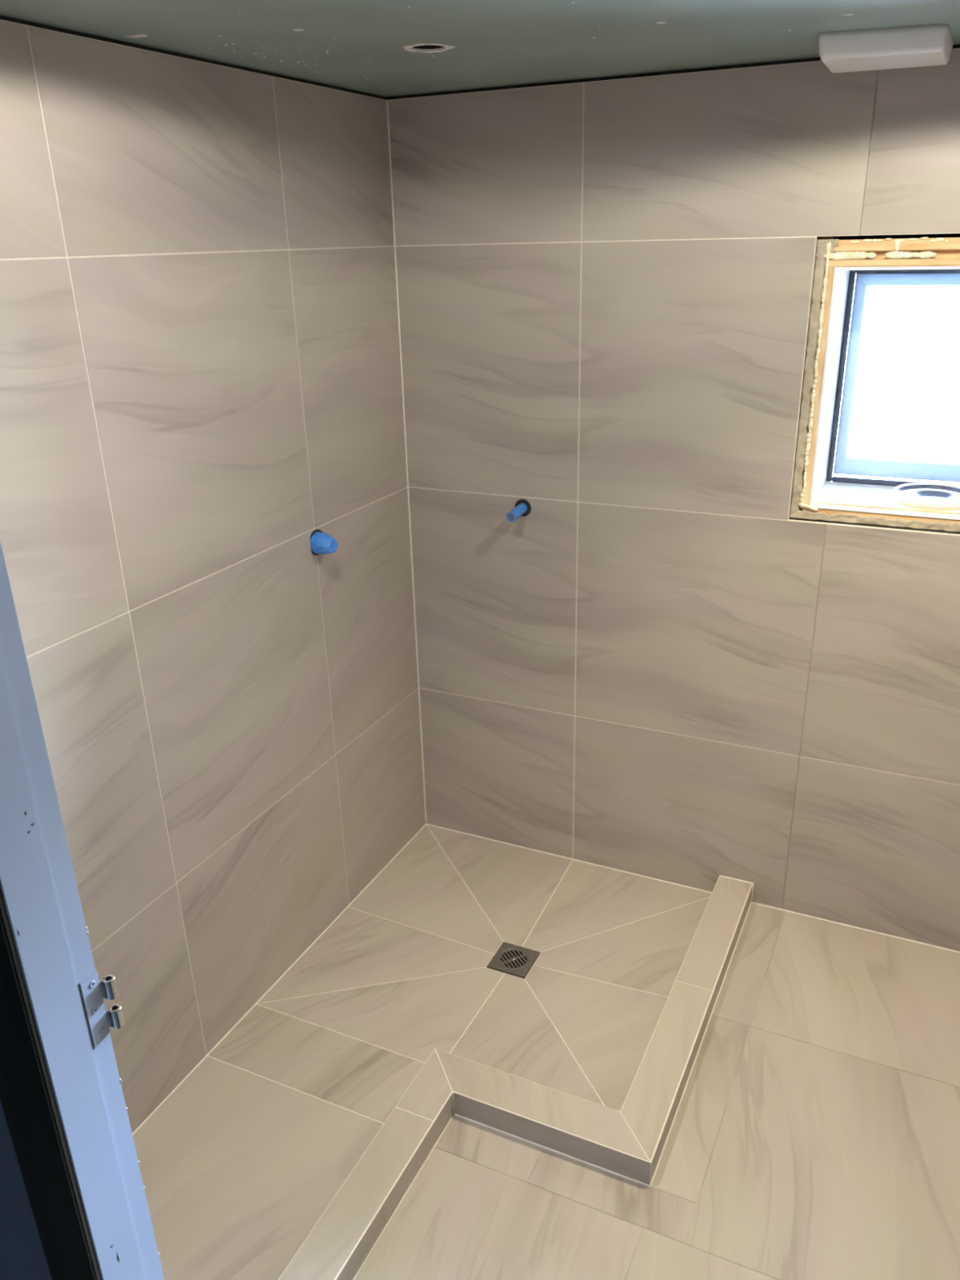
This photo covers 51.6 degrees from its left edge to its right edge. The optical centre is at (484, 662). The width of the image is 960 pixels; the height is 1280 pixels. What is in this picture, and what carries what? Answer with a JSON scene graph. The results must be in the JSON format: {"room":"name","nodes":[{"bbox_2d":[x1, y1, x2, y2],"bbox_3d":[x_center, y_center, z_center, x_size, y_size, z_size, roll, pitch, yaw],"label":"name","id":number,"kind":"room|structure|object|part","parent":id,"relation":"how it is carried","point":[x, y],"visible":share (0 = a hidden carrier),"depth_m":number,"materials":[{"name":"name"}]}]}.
{"room":"building under construction","nodes":[
{"label":"building under construction","id":0,"kind":"room"},
{"bbox_2d":[0,1100,52,1279],"bbox_3d":[-0.035,0.416,0.777,3.300,1.990,0.074,9,25,23],"label":"wall","id":1,"kind":"structure","parent":0,"point":[22,1255],"depth_m":1.04,"materials":[{"name":"blue stone"}]},
{"bbox_2d":[0,541,164,1279],"bbox_3d":[-0.021,0.415,0.777,0.943,1.990,0.093,9,25,23],"label":"door frame","id":2,"kind":"structure","parent":1,"relation":"in","point":[62,1100],"depth_m":0.92,"materials":[{"name":"blue paint"}]},
{"bbox_2d":[0,15,425,1133],"bbox_3d":[-0.629,-0.091,2.012,0.110,2.080,1.980,9,25,23],"label":"wall","id":3,"kind":"structure","parent":0,"point":[201,377],"depth_m":1.99,"materials":[{"name":"beige tile"}]},
{"bbox_2d":[310,529,337,555],"bbox_3d":[-0.375,-0.280,2.325,0.059,0.061,0.061,9,25,23],"label":"pipe stub","id":4,"kind":"object","parent":3,"relation":"attached to","point":[321,543],"visible":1,"depth_m":2.31,"materials":[{"name":"blue plastic"}]},
{"bbox_2d":[386,99,426,823],"bbox_3d":[-0.206,-0.407,2.718,0.005,1.986,0.005,9,25,23],"label":"sealant","id":5,"kind":"structure","parent":3,"relation":"attached to","point":[388,135],"depth_m":2.63,"materials":[{"name":"beige plastic"}]},
{"bbox_2d":[0,0,959,97],"bbox_3d":[0.357,-0.855,1.172,2.340,0.014,1.980,9,25,23],"label":"ceiling","id":6,"kind":"structure","parent":0,"point":[385,48],"depth_m":1.63,"materials":[{"name":"paint"}]},
{"bbox_2d":[818,24,953,72],"bbox_3d":[0.717,-1.095,1.774,0.211,0.038,0.239,9,25,23],"label":"light fixture","id":7,"kind":"object","parent":6,"relation":"in","point":[911,46],"visible":1,"depth_m":1.70,"materials":[{"name":"white plastic"}]},
{"bbox_2d":[132,824,959,1279],"bbox_3d":[-0.015,1.361,1.173,3.500,0.060,3.710,9,25,23],"label":"floor","id":8,"kind":"structure","parent":0,"point":[815,1135],"depth_m":2.12,"materials":[{"name":"beige tile"}]},
{"bbox_2d":[486,942,540,977],"bbox_3d":[0.075,0.774,2.534,0.103,0.045,0.103,9,25,23],"label":"drain grate","id":9,"kind":"object","parent":8,"relation":"on","point":[531,955],"visible":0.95,"depth_m":2.52,"materials":[{"name":"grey metal"}]},
{"bbox_2d":[278,875,752,1279],"bbox_3d":[0.113,0.925,2.055,0.513,0.083,1.798,9,25,23],"label":"shower curb","id":10,"kind":"object","parent":8,"relation":"on","point":[629,1142],"visible":1,"depth_m":2.00,"materials":[{"name":"beige tile"}]},
{"bbox_2d":[132,823,959,1135],"bbox_3d":[0.393,0.961,1.930,2.122,0.067,1.802,9,25,23],"label":"sealant","id":11,"kind":"structure","parent":8,"relation":"on","point":[361,892],"depth_m":2.65,"materials":[{"name":"beige plastic"}]},
{"bbox_2d":[352,902,751,1279],"bbox_3d":[0.155,0.951,2.046,0.428,0.006,1.800,9,25,23],"label":"sealant","id":12,"kind":"structure","parent":8,"relation":"on","point":[699,1049],"depth_m":1.99,"materials":[{"name":"beige plastic"}]},
{"bbox_2d":[385,44,959,951],"bbox_3d":[0.799,-0.293,2.399,2.130,2.080,0.240,9,25,23],"label":"wall","id":13,"kind":"structure","parent":0,"point":[657,669],"depth_m":2.39,"materials":[{"name":"beige tile"}]},
{"bbox_2d":[506,498,531,522],"bbox_3d":[0.085,-0.388,2.538,0.045,0.045,0.075,9,25,23],"label":"pipe stub","id":14,"kind":"object","parent":13,"relation":"attached to","point":[522,508],"visible":1,"depth_m":2.54,"materials":[{"name":"blue plastic"}]},
{"bbox_2d":[789,236,959,532],"bbox_3d":[1.031,-0.620,2.185,0.596,0.597,0.310,9,25,23],"label":"window","id":15,"kind":"structure","parent":13,"relation":"in","point":[924,262],"depth_m":2.24,"materials":[{"name":"white plastic"}]},
{"bbox_3d":[1.082,-0.649,2.289,0.542,0.539,0.072,9,25,23],"label":"frame","id":16,"kind":"part","parent":15,"relation":"part of","materials":[{"name":"white plastic"}]},
{"bbox_3d":[1.078,-0.651,2.280,0.475,0.461,0.060,9,25,23],"label":"sash","id":17,"kind":"part","parent":15,"relation":"part of","materials":[{"name":"white plastic"}]},
{"bbox_2d":[892,482,959,509],"bbox_3d":[1.023,-0.378,2.259,0.173,0.026,0.173,9,25,23],"label":"tape roll","id":18,"kind":"object","parent":15,"relation":"on","point":[931,495],"visible":1,"depth_m":2.27,"materials":[{"name":"white"}]}
]}

